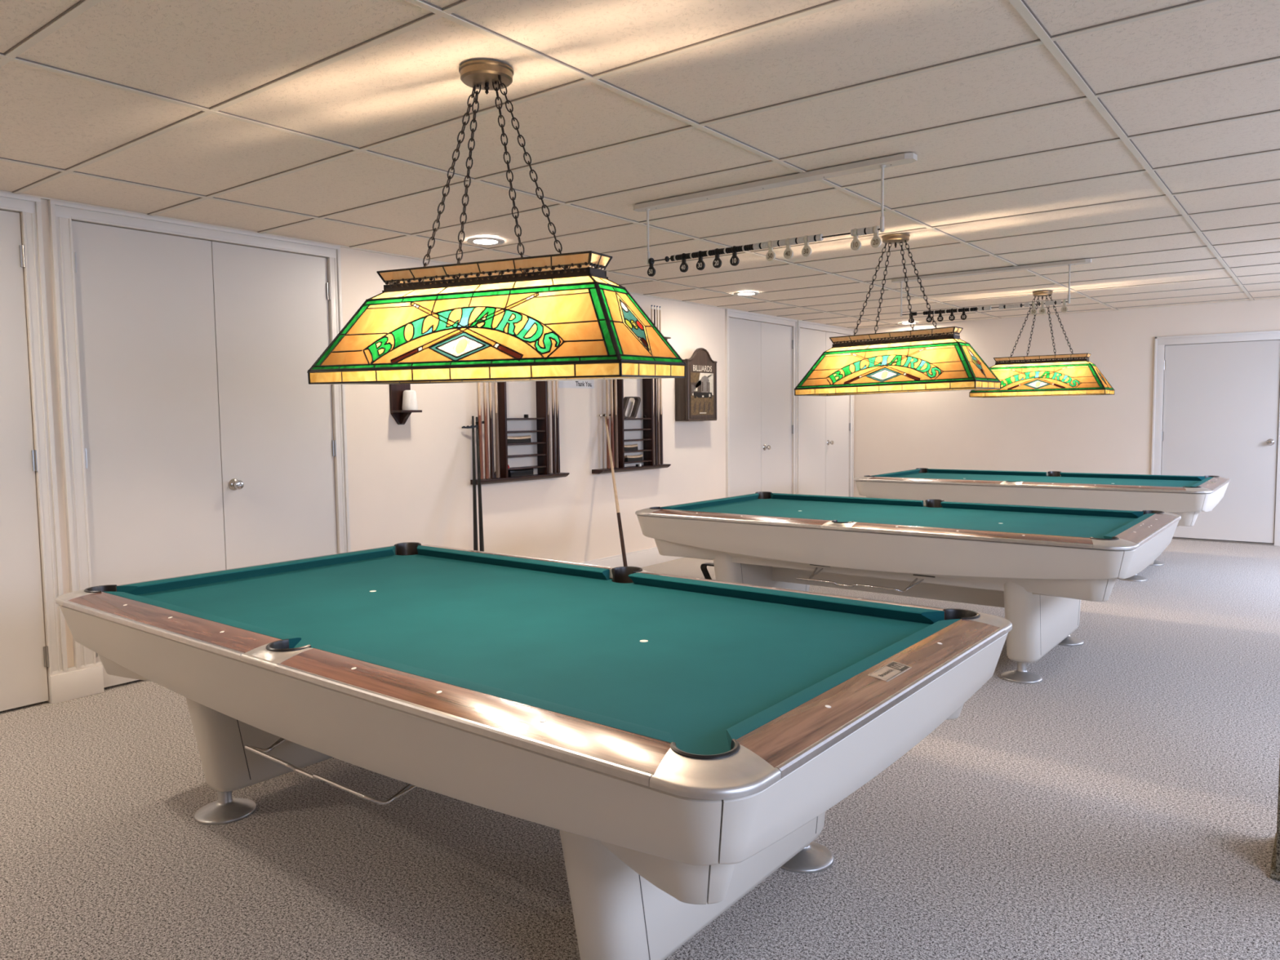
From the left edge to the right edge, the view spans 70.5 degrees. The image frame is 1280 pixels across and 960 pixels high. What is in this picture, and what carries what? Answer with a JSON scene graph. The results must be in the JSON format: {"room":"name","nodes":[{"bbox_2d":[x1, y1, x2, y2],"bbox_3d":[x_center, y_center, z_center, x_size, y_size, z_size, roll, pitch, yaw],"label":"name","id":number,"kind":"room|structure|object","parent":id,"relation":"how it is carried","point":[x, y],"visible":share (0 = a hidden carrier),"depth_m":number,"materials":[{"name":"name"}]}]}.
{"room":"games hall","nodes":[
{"label":"games hall","id":0,"kind":"room"},
{"bbox_2d":[0,199,849,702],"bbox_3d":[-1.499,-0.290,6.328,0.140,2.469,14.090,2,5,37],"label":"wall","id":1,"kind":"structure","parent":0,"point":[410,482],"depth_m":6.91,"materials":[{"name":"paint"}]},
{"bbox_2d":[0,209,48,711],"bbox_3d":[-3.241,-0.058,4.051,0.158,2.372,0.937,2,5,37],"label":"door","id":2,"kind":"structure","parent":1,"relation":"in","point":[24,651],"depth_m":4.32,"materials":[{"name":"white paint"}]},
{"bbox_2d":[0,191,67,673],"bbox_3d":[-3.189,-0.168,3.992,0.029,2.298,1.082,2,5,37],"label":"door frame","id":3,"kind":"structure","parent":1,"relation":"attached to","point":[29,207],"depth_m":4.38,"materials":[{"name":"paint"}]},
{"bbox_2d":[47,200,351,668],"bbox_3d":[-2.348,-0.256,5.086,0.029,2.298,1.607,2,5,37],"label":"door frame","id":4,"kind":"structure","parent":1,"relation":"attached to","point":[61,214],"depth_m":4.52,"materials":[{"name":"paint"}]},
{"bbox_2d":[71,220,337,688],"bbox_3d":[-2.380,-0.146,5.131,0.206,2.373,1.465,2,5,37],"label":"door","id":5,"kind":"structure","parent":1,"relation":"in","point":[209,444],"depth_m":5.00,"materials":[{"name":"white paint"}]},
{"bbox_2d":[48,546,684,703],"bbox_3d":[-0.994,0.821,6.912,0.032,0.158,6.239,2,5,37],"label":"baseboard","id":6,"kind":"structure","parent":1,"relation":"attached to","point":[73,683],"depth_m":4.58,"materials":[{"name":"paint"}]},
{"bbox_2d":[389,383,422,424],"bbox_3d":[-1.557,-0.570,6.016,0.128,0.403,0.170,2,5,37],"label":"wall bracket","id":7,"kind":"object","parent":1,"relation":"attached to","point":[400,415],"visible":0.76,"depth_m":6.02,"materials":[{"name":"brown wood"}]},
{"bbox_2d":[391,409,422,412],"bbox_3d":[-1.549,-0.456,6.019,0.110,0.015,0.170,2,5,37],"label":"shelf","id":8,"kind":"object","parent":7,"relation":"attached to","point":[392,411],"depth_m":5.97,"materials":[{"name":"brown wood"}]},
{"bbox_2d":[402,390,417,409],"bbox_3d":[-1.532,-0.531,6.031,0.102,0.132,0.102,2,5,37],"label":"cone","id":9,"kind":"object","parent":7,"relation":"on","point":[409,398],"visible":0.85,"depth_m":5.99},
{"bbox_2d":[470,381,569,484],"bbox_3d":[-0.903,-0.591,6.872,0.125,1.194,0.977,2,5,37],"label":"cue rack","id":10,"kind":"object","parent":1,"relation":"attached to","point":[542,442],"visible":0.59,"depth_m":6.92,"materials":[{"name":"brown wood"}]},
{"bbox_2d":[477,382,483,479],"bbox_3d":[-1.156,-0.718,6.513,0.030,1.434,0.030,2,5,37],"label":"pool cue","id":11,"kind":"object","parent":10,"relation":"on","point":[480,425],"visible":0.53,"depth_m":6.53,"materials":[{"name":"brown wood"}]},
{"bbox_2d":[483,382,488,479],"bbox_3d":[-1.122,-0.722,6.558,0.030,1.434,0.030,2,5,37],"label":"pool cue","id":12,"kind":"object","parent":10,"relation":"on","point":[486,425],"visible":0.52,"depth_m":6.58,"materials":[{"name":"brown wood"}]},
{"bbox_2d":[488,382,494,478],"bbox_3d":[-1.091,-0.725,6.598,0.030,1.434,0.030,2,5,37],"label":"pool cue","id":13,"kind":"object","parent":10,"relation":"on","point":[491,415],"visible":0.54,"depth_m":6.62,"materials":[{"name":"brown wood"}]},
{"bbox_2d":[494,382,500,478],"bbox_3d":[-1.057,-0.728,6.642,0.030,1.434,0.030,2,5,37],"label":"pool cue","id":14,"kind":"object","parent":10,"relation":"on","point":[496,419],"visible":0.68,"depth_m":6.66,"materials":[{"name":"brown wood"}]},
{"bbox_2d":[506,435,531,443],"bbox_3d":[-0.928,-0.308,6.862,0.048,0.056,0.270,2,5,37],"label":"brush","id":15,"kind":"object","parent":10,"relation":"on","point":[520,439],"visible":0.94,"depth_m":6.85,"materials":[{"name":"brown wood"}]},
{"bbox_2d":[470,472,569,484],"bbox_3d":[-0.897,-0.013,6.914,0.122,0.034,0.937,2,5,37],"label":"shelf","id":16,"kind":"object","parent":10,"relation":"on","point":[504,477],"depth_m":6.82,"materials":[{"name":"brown wood"}]},
{"bbox_2d":[507,468,533,477],"bbox_3d":[-0.907,-0.058,6.904,0.048,0.056,0.250,2,5,37],"label":"brush","id":17,"kind":"object","parent":10,"relation":"on","point":[526,472],"visible":0.98,"depth_m":6.87,"materials":[{"name":"black paint"}]},
{"bbox_2d":[506,430,545,432],"bbox_3d":[-0.899,-0.369,6.912,0.098,0.012,0.419,2,5,37],"label":"shelf","id":18,"kind":"object","parent":10,"relation":"attached to","point":[523,431],"depth_m":6.91,"materials":[{"name":"brown wood"}]},
{"bbox_2d":[506,417,545,419],"bbox_3d":[-0.900,-0.466,6.905,0.098,0.012,0.419,2,5,37],"label":"shelf","id":19,"kind":"object","parent":10,"relation":"attached to","point":[507,418],"depth_m":6.87,"materials":[{"name":"brown wood"}]},
{"bbox_2d":[507,465,546,470],"bbox_3d":[-0.896,-0.093,6.931,0.098,0.012,0.419,2,5,37],"label":"shelf","id":20,"kind":"object","parent":10,"relation":"attached to","point":[540,467],"depth_m":6.97,"materials":[{"name":"brown wood"}]},
{"bbox_2d":[507,453,546,457],"bbox_3d":[-0.897,-0.186,6.925,0.098,0.012,0.419,2,5,37],"label":"shelf","id":21,"kind":"object","parent":10,"relation":"attached to","point":[539,455],"depth_m":6.94,"materials":[{"name":"brown wood"}]},
{"bbox_2d":[507,441,546,445],"bbox_3d":[-0.898,-0.278,6.918,0.098,0.012,0.419,2,5,37],"label":"shelf","id":22,"kind":"object","parent":10,"relation":"attached to","point":[539,443],"depth_m":6.94,"materials":[{"name":"brown wood"}]},
{"bbox_2d":[546,381,551,474],"bbox_3d":[-0.721,-0.764,7.080,0.030,1.434,0.030,2,5,37],"label":"pool cue","id":23,"kind":"object","parent":10,"relation":"on","point":[548,382],"visible":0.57,"depth_m":7.09,"materials":[{"name":"brown wood"}]},
{"bbox_2d":[551,380,556,473],"bbox_3d":[-0.685,-0.767,7.126,0.030,1.434,0.030,2,5,37],"label":"pool cue","id":24,"kind":"object","parent":10,"relation":"on","point":[553,432],"visible":0.64,"depth_m":7.14,"materials":[{"name":"brown wood"}]},
{"bbox_2d":[555,380,559,473],"bbox_3d":[-0.658,-0.770,7.161,0.030,1.434,0.030,2,5,37],"label":"pool cue","id":25,"kind":"object","parent":10,"relation":"on","point":[557,445],"visible":0.57,"depth_m":7.18,"materials":[{"name":"brown wood"}]},
{"bbox_2d":[558,379,594,388],"bbox_3d":[-0.521,-0.882,7.454,0.002,0.253,0.436,2,5,37],"label":"paper notice","id":26,"kind":"object","parent":1,"relation":"attached to","point":[589,384],"visible":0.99,"depth_m":7.47,"materials":[{"name":"white paper"}]},
{"bbox_2d":[591,336,671,473],"bbox_3d":[-0.067,-0.679,7.959,0.125,1.194,1.018,2,5,37],"label":"cue rack","id":27,"kind":"object","parent":1,"relation":"attached to","point":[647,384],"visible":0.62,"depth_m":8.04,"materials":[{"name":"brown wood"}]},
{"bbox_2d":[606,379,610,468],"bbox_3d":[-0.275,-0.810,7.659,0.030,1.434,0.030,2,5,37],"label":"pool cue","id":28,"kind":"object","parent":27,"relation":"on","point":[608,463],"visible":0.48,"depth_m":7.67,"materials":[{"name":"brown wood"}]},
{"bbox_2d":[610,379,614,467],"bbox_3d":[-0.242,-0.814,7.702,0.030,1.434,0.030,2,5,37],"label":"pool cue","id":29,"kind":"object","parent":27,"relation":"on","point":[611,380],"visible":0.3,"depth_m":7.72,"materials":[{"name":"brown wood"}]},
{"bbox_2d":[614,379,618,468],"bbox_3d":[-0.208,-0.817,7.746,0.030,1.434,0.030,2,5,37],"label":"pool cue","id":30,"kind":"object","parent":27,"relation":"on","point":[616,461],"visible":0.65,"depth_m":7.76,"materials":[{"name":"brown wood"}]},
{"bbox_2d":[624,444,638,451],"bbox_3d":[-0.097,-0.285,7.949,0.048,0.056,0.225,2,5,37],"label":"brush","id":31,"kind":"object","parent":27,"relation":"on","point":[634,446],"visible":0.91,"depth_m":7.94,"materials":[{"name":"brown wood"}]},
{"bbox_2d":[591,463,671,473],"bbox_3d":[-0.061,-0.100,8.001,0.122,0.034,0.978,2,5,37],"label":"shelf","id":32,"kind":"object","parent":27,"relation":"on","point":[621,468],"depth_m":7.91,"materials":[{"name":"brown wood"}]},
{"bbox_2d":[623,396,640,417],"bbox_3d":[-0.087,-0.637,7.958,0.040,0.188,0.263,2,5,37],"label":"ball rack","id":33,"kind":"object","parent":27,"relation":"on","point":[637,399],"visible":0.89,"depth_m":7.99,"materials":[{"name":"black plastic"}]},
{"bbox_2d":[624,453,643,462],"bbox_3d":[-0.053,-0.195,8.012,0.048,0.056,0.225,2,5,37],"label":"brush","id":34,"kind":"object","parent":27,"relation":"on","point":[637,457],"visible":1,"depth_m":7.98,"materials":[{"name":"brown wood"}]},
{"bbox_2d":[623,428,651,431],"bbox_3d":[-0.058,-0.445,8.006,0.098,0.012,0.406,2,5,37],"label":"shelf","id":35,"kind":"object","parent":27,"relation":"attached to","point":[644,429],"depth_m":8.01,"materials":[{"name":"brown wood"}]},
{"bbox_2d":[623,417,651,419],"bbox_3d":[-0.059,-0.539,8.000,0.098,0.012,0.406,2,5,37],"label":"shelf","id":36,"kind":"object","parent":27,"relation":"attached to","point":[624,418],"depth_m":7.97,"materials":[{"name":"brown wood"}]},
{"bbox_2d":[624,449,651,452],"bbox_3d":[-0.055,-0.256,8.020,0.098,0.012,0.406,2,5,37],"label":"shelf","id":37,"kind":"object","parent":27,"relation":"attached to","point":[644,451],"depth_m":8.04,"materials":[{"name":"brown wood"}]},
{"bbox_2d":[624,438,651,441],"bbox_3d":[-0.057,-0.353,8.013,0.098,0.012,0.406,2,5,37],"label":"shelf","id":38,"kind":"object","parent":27,"relation":"attached to","point":[643,439],"depth_m":8.02,"materials":[{"name":"brown wood"}]},
{"bbox_2d":[624,459,652,463],"bbox_3d":[-0.054,-0.161,8.027,0.098,0.012,0.406,2,5,37],"label":"shelf","id":39,"kind":"object","parent":27,"relation":"attached to","point":[645,461],"depth_m":8.08,"materials":[{"name":"brown wood"}]},
{"bbox_2d":[651,305,655,465],"bbox_3d":[0.114,-0.851,8.165,0.030,1.434,0.030,2,5,37],"label":"pool cue","id":40,"kind":"object","parent":27,"relation":"on","point":[651,305],"visible":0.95,"depth_m":8.18,"materials":[{"name":"brown wood"}]},
{"bbox_2d":[653,305,657,464],"bbox_3d":[0.138,-0.854,8.197,0.030,1.434,0.030,2,5,37],"label":"pool cue","id":41,"kind":"object","parent":27,"relation":"on","point":[655,380],"visible":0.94,"depth_m":8.21,"materials":[{"name":"brown wood"}]},
{"bbox_2d":[656,306,660,464],"bbox_3d":[0.164,-0.856,8.230,0.030,1.434,0.030,2,5,37],"label":"pool cue","id":42,"kind":"object","parent":27,"relation":"on","point":[658,383],"visible":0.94,"depth_m":8.24,"materials":[{"name":"brown wood"}]},
{"bbox_2d":[659,306,662,464],"bbox_3d":[0.189,-0.859,8.262,0.030,1.434,0.030,2,5,37],"label":"pool cue","id":43,"kind":"object","parent":27,"relation":"on","point":[660,379],"visible":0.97,"depth_m":8.27,"materials":[{"name":"brown wood"}]},
{"bbox_2d":[675,347,716,421],"bbox_3d":[0.544,-0.918,8.723,0.150,0.695,0.508,2,5,37],"label":"sign","id":44,"kind":"object","parent":1,"relation":"attached to","point":[695,394],"visible":0.98,"depth_m":8.62,"materials":[{"name":"brown wood"}]},
{"bbox_2d":[728,317,794,496],"bbox_3d":[1.304,-0.532,9.922,0.206,2.373,1.425,2,5,37],"label":"door","id":45,"kind":"structure","parent":1,"relation":"in","point":[762,428],"depth_m":9.86,"materials":[{"name":"white paint"}]},
{"bbox_2d":[724,308,854,497],"bbox_3d":[1.822,-0.618,10.512,0.029,2.448,3.068,2,5,37],"label":"door frame","id":46,"kind":"structure","parent":1,"relation":"attached to","point":[728,313],"depth_m":10.44,"materials":[{"name":"paint"}]},
{"bbox_2d":[800,328,850,496],"bbox_3d":[2.244,-0.630,11.143,0.206,2.373,1.433,2,5,37],"label":"door","id":47,"kind":"structure","parent":1,"relation":"in","point":[824,424],"depth_m":11.04,"materials":[{"name":"white paint"}]},
{"bbox_2d":[0,0,1279,328],"bbox_3d":[1.007,-1.435,4.221,6.720,0.083,14.350,2,5,37],"label":"ceiling","id":48,"kind":"structure","parent":0,"point":[206,53],"depth_m":3.43,"materials":[{"name":"tile"}]},
{"bbox_2d":[466,236,504,245],"bbox_3d":[-0.942,-1.456,5.532,0.224,0.010,0.224,2,5,37],"label":"recessed light","id":49,"kind":"object","parent":48,"relation":"in","point":[482,241],"visible":1,"depth_m":5.51,"materials":[{"name":"white paint"}]},
{"bbox_2d":[474,240,497,244],"bbox_3d":[-0.942,-1.457,5.532,0.142,0.006,0.142,2,5,37],"label":"diffuser","id":50,"kind":"object","parent":49,"relation":"attached to","point":[476,242],"depth_m":5.54,"materials":[{"name":"white plastic"}]},
{"bbox_2d":[306,59,686,384],"bbox_3d":[-0.471,-0.786,2.840,1.148,0.967,0.438,1,5,26],"label":"lamp","id":51,"kind":"object","parent":48,"relation":"hanging from","point":[555,317],"visible":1,"depth_m":2.72,"materials":[{"name":"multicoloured glass"}]},
{"bbox_2d":[0,0,1279,328],"bbox_3d":[1.008,-1.390,4.224,6.320,0.008,13.950,2,5,37],"label":"grid","id":52,"kind":"object","parent":48,"relation":"attached to","point":[1021,6],"visible":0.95,"depth_m":3.77,"materials":[{"name":"metal"}]},
{"bbox_2d":[733,291,759,295],"bbox_3d":[0.948,-1.661,8.081,0.224,0.010,0.224,2,5,37],"label":"recessed light","id":53,"kind":"object","parent":48,"relation":"in","point":[741,293],"visible":1,"depth_m":8.05,"materials":[{"name":"white paint"}]},
{"bbox_2d":[737,293,753,294],"bbox_3d":[0.948,-1.662,8.081,0.142,0.006,0.142,2,5,37],"label":"diffuser","id":54,"kind":"object","parent":53,"relation":"attached to","point":[738,293],"depth_m":8.07,"materials":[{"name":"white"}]},
{"bbox_2d":[633,152,917,276],"bbox_3d":[0.565,-1.200,4.232,1.470,0.364,0.080,2,5,37],"label":"track light","id":55,"kind":"object","parent":48,"relation":"hanging from","point":[881,163],"depth_m":4.16,"materials":[{"name":"white metal"}]},
{"bbox_2d":[794,233,1001,395],"bbox_3d":[1.558,-1.008,5.546,1.162,0.976,0.440,2,5,39],"label":"lamp","id":56,"kind":"object","parent":48,"relation":"hanging from","point":[936,359],"visible":1,"depth_m":5.44,"materials":[{"name":"multicoloured"}]},
{"bbox_2d":[899,321,918,324],"bbox_3d":[3.246,-1.893,10.938,0.224,0.010,0.224,2,5,37],"label":"recessed light","id":57,"kind":"object","parent":48,"relation":"in","point":[906,322],"visible":0.8,"depth_m":10.92,"materials":[{"name":"white paint"}]},
{"bbox_2d":[891,258,1092,324],"bbox_3d":[2.633,-1.417,6.915,1.470,0.364,0.080,2,5,37],"label":"track light","id":58,"kind":"object","parent":48,"relation":"hanging from","point":[1033,311],"depth_m":6.86,"materials":[{"name":"white metal"}]},
{"bbox_2d":[968,290,1115,397],"bbox_3d":[3.650,-1.234,8.243,1.150,0.945,0.443,2,5,37],"label":"lamp","id":59,"kind":"object","parent":48,"relation":"hanging from","point":[1066,375],"visible":0.95,"depth_m":8.13,"materials":[{"name":"multicoloured"}]},
{"bbox_2d":[0,538,1279,959],"bbox_3d":[1.037,1.106,4.402,6.720,0.100,14.350,2,5,37],"label":"floor","id":60,"kind":"structure","parent":0,"point":[1121,803],"depth_m":2.96,"materials":[{"name":"carpet"}]},
{"bbox_2d":[462,415,478,551],"bbox_3d":[-1.177,0.251,6.293,0.112,1.389,0.603,-1,4,-8],"label":"bridge","id":61,"kind":"object","parent":60,"relation":"on","point":[473,426],"visible":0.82,"depth_m":6.35,"materials":[{"name":"black paint"}]},
{"bbox_2d":[475,417,484,551],"bbox_3d":[-1.106,0.252,6.314,0.084,1.383,0.666,-1,4,-6],"label":"bridge","id":62,"kind":"object","parent":60,"relation":"on","point":[479,487],"visible":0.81,"depth_m":6.36,"materials":[{"name":"black paint"}]},
{"bbox_2d":[55,542,1012,959],"bbox_3d":[-0.483,0.781,2.979,2.870,0.787,1.600,3,5,38],"label":"pool table","id":63,"kind":"object","parent":60,"relation":"on","point":[686,742],"visible":1,"depth_m":2.27,"materials":[{"name":"green fabric"}]},
{"bbox_2d":[103,591,301,648],"bbox_3d":[-1.410,0.432,2.841,1.180,0.040,0.049,3,5,38],"label":"cushion","id":64,"kind":"object","parent":63,"relation":"on","point":[217,620],"depth_m":2.73,"materials":[{"name":"green fabric"}]},
{"bbox_2d":[116,546,395,595],"bbox_3d":[-1.504,0.368,3.754,0.049,0.040,1.219,3,5,38],"label":"cushion","id":65,"kind":"object","parent":63,"relation":"on","point":[236,575],"depth_m":3.66,"materials":[{"name":"green fabric"}]},
{"bbox_2d":[312,644,675,743],"bbox_3d":[-0.383,0.477,2.032,1.180,0.040,0.049,3,5,38],"label":"cushion","id":66,"kind":"object","parent":63,"relation":"on","point":[630,729],"depth_m":1.94,"materials":[{"name":"green fabric"}]},
{"bbox_2d":[417,545,609,580],"bbox_3d":[-0.593,0.348,3.874,1.180,0.040,0.049,3,5,38],"label":"cushion","id":67,"kind":"object","parent":63,"relation":"on","point":[584,572],"depth_m":3.81,"materials":[{"name":"green fabric"}]},
{"bbox_2d":[628,573,944,623],"bbox_3d":[0.434,0.394,3.064,1.180,0.040,0.049,3,5,38],"label":"cushion","id":68,"kind":"object","parent":63,"relation":"on","point":[857,608],"depth_m":3.00,"materials":[{"name":"green fabric"}]},
{"bbox_2d":[726,618,960,750],"bbox_3d":[0.529,0.458,2.152,0.049,0.040,1.219,3,5,38],"label":"cushion","id":69,"kind":"object","parent":63,"relation":"on","point":[760,722],"depth_m":1.99,"materials":[{"name":"green fabric"}]},
{"bbox_2d":[599,413,627,566],"bbox_3d":[-0.213,0.155,7.433,0.127,1.398,0.727,-2,4,-12],"label":"bridge","id":70,"kind":"object","parent":60,"relation":"on","point":[620,525],"visible":0.91,"depth_m":7.41,"materials":[{"name":"brown wood"}]},
{"bbox_2d":[635,491,1181,684],"bbox_3d":[1.552,0.572,5.562,2.870,0.787,1.600,3,5,38],"label":"pool table","id":71,"kind":"object","parent":60,"relation":"on","point":[1038,564],"visible":0.94,"depth_m":5.01,"materials":[{"name":"green fabric"}]},
{"bbox_2d":[700,562,714,579],"bbox_3d":[0.509,0.616,6.008,0.266,0.332,0.119,2,5,37],"label":"ball rack","id":72,"kind":"object","parent":71,"relation":"hanging from","point":[704,566],"visible":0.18,"depth_m":6.08,"materials":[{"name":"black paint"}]},
{"bbox_2d":[660,493,759,510],"bbox_3d":[0.526,0.159,6.330,0.049,0.040,1.219,3,5,38],"label":"cushion","id":73,"kind":"object","parent":71,"relation":"on","point":[703,504],"depth_m":6.32,"materials":[{"name":"green fabric"}]},
{"bbox_2d":[666,508,837,521],"bbox_3d":[0.626,0.223,5.418,1.180,0.040,0.049,3,5,38],"label":"cushion","id":74,"kind":"object","parent":71,"relation":"on","point":[667,508],"depth_m":5.34,"materials":[{"name":"green fabric"}]},
{"bbox_2d":[770,493,923,506],"bbox_3d":[1.437,0.140,6.456,1.180,0.040,0.049,3,5,38],"label":"cushion","id":75,"kind":"object","parent":71,"relation":"on","point":[814,498],"depth_m":6.41,"materials":[{"name":"green fabric"}]},
{"bbox_2d":[856,521,1089,537],"bbox_3d":[1.659,0.269,4.616,1.180,0.040,0.049,3,5,38],"label":"cushion","id":76,"kind":"object","parent":71,"relation":"on","point":[1011,532],"depth_m":4.56,"materials":[{"name":"green fabric"}]},
{"bbox_2d":[940,501,1143,518],"bbox_3d":[2.469,0.185,5.654,1.180,0.040,0.049,3,5,38],"label":"cushion","id":77,"kind":"object","parent":71,"relation":"on","point":[1113,513],"depth_m":5.62,"materials":[{"name":"green fabric"}]},
{"bbox_2d":[1103,513,1155,538],"bbox_3d":[2.569,0.249,4.742,0.049,0.040,1.219,3,5,38],"label":"cushion","id":78,"kind":"object","parent":71,"relation":"on","point":[1120,531],"depth_m":4.62,"materials":[{"name":"green fabric"}]},
{"bbox_2d":[853,467,1231,581],"bbox_3d":[3.589,0.356,8.246,2.870,0.787,1.600,2,5,38],"label":"pool table","id":79,"kind":"object","parent":60,"relation":"on","point":[1184,496],"visible":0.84,"depth_m":7.69,"materials":[{"name":"beige laminate"}]},
{"bbox_2d":[872,469,919,476],"bbox_3d":[2.559,-0.056,9.008,0.049,0.040,1.219,2,5,38],"label":"cushion","id":80,"kind":"object","parent":79,"relation":"on","point":[912,472],"depth_m":9.05,"materials":[{"name":"green fabric"}]},
{"bbox_2d":[886,476,990,480],"bbox_3d":[2.664,0.008,8.097,1.180,0.040,0.049,2,5,38],"label":"cushion","id":81,"kind":"object","parent":79,"relation":"on","point":[886,477],"depth_m":8.08,"materials":[{"name":"green fabric"}]},
{"bbox_2d":[927,468,1046,475],"bbox_3d":[3.469,-0.076,9.139,1.180,0.040,0.049,2,5,38],"label":"cushion","id":82,"kind":"object","parent":79,"relation":"on","point":[929,470],"depth_m":9.11,"materials":[{"name":"green fabric"}]},
{"bbox_2d":[1031,481,1182,487],"bbox_3d":[3.701,0.053,7.300,1.180,0.040,0.049,2,5,38],"label":"cushion","id":83,"kind":"object","parent":79,"relation":"on","point":[1032,482],"depth_m":7.25,"materials":[{"name":"green fabric"}]},
{"bbox_2d":[1060,472,1204,480],"bbox_3d":[4.506,-0.032,8.342,1.180,0.040,0.049,2,5,38],"label":"cushion","id":84,"kind":"object","parent":79,"relation":"on","point":[1144,477],"depth_m":8.32,"materials":[{"name":"green fabric"}]},
{"bbox_2d":[1190,476,1213,487],"bbox_3d":[4.611,0.032,7.431,0.049,0.040,1.219,2,5,38],"label":"cushion","id":85,"kind":"object","parent":79,"relation":"on","point":[1207,480],"depth_m":7.31,"materials":[{"name":"green fabric"}]},
{"bbox_2d":[1269,756,1279,880],"bbox_3d":[2.071,0.707,2.656,0.328,0.920,0.329,2,5,37],"label":"post","id":86,"kind":"object","parent":60,"relation":"on","point":[1274,873],"visible":1,"depth_m":2.65,"materials":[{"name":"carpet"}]},
{"bbox_2d":[853,298,1279,528],"bbox_3d":[5.308,-0.625,9.884,6.320,2.469,0.140,2,5,37],"label":"wall","id":87,"kind":"structure","parent":0,"point":[942,429],"depth_m":10.29,"materials":[{"name":"paint"}]},
{"bbox_2d":[1151,330,1279,546],"bbox_3d":[5.938,-0.426,9.311,1.190,2.140,0.029,2,5,37],"label":"door frame","id":88,"kind":"structure","parent":87,"relation":"attached to","point":[1161,341],"depth_m":9.52,"materials":[{"name":"paint"}]},
{"bbox_2d":[1161,339,1279,545],"bbox_3d":[5.964,-0.385,9.356,1.023,2.051,0.208,2,5,37],"label":"door","id":89,"kind":"structure","parent":87,"relation":"in","point":[1221,400],"depth_m":9.27,"materials":[{"name":"white paint"}]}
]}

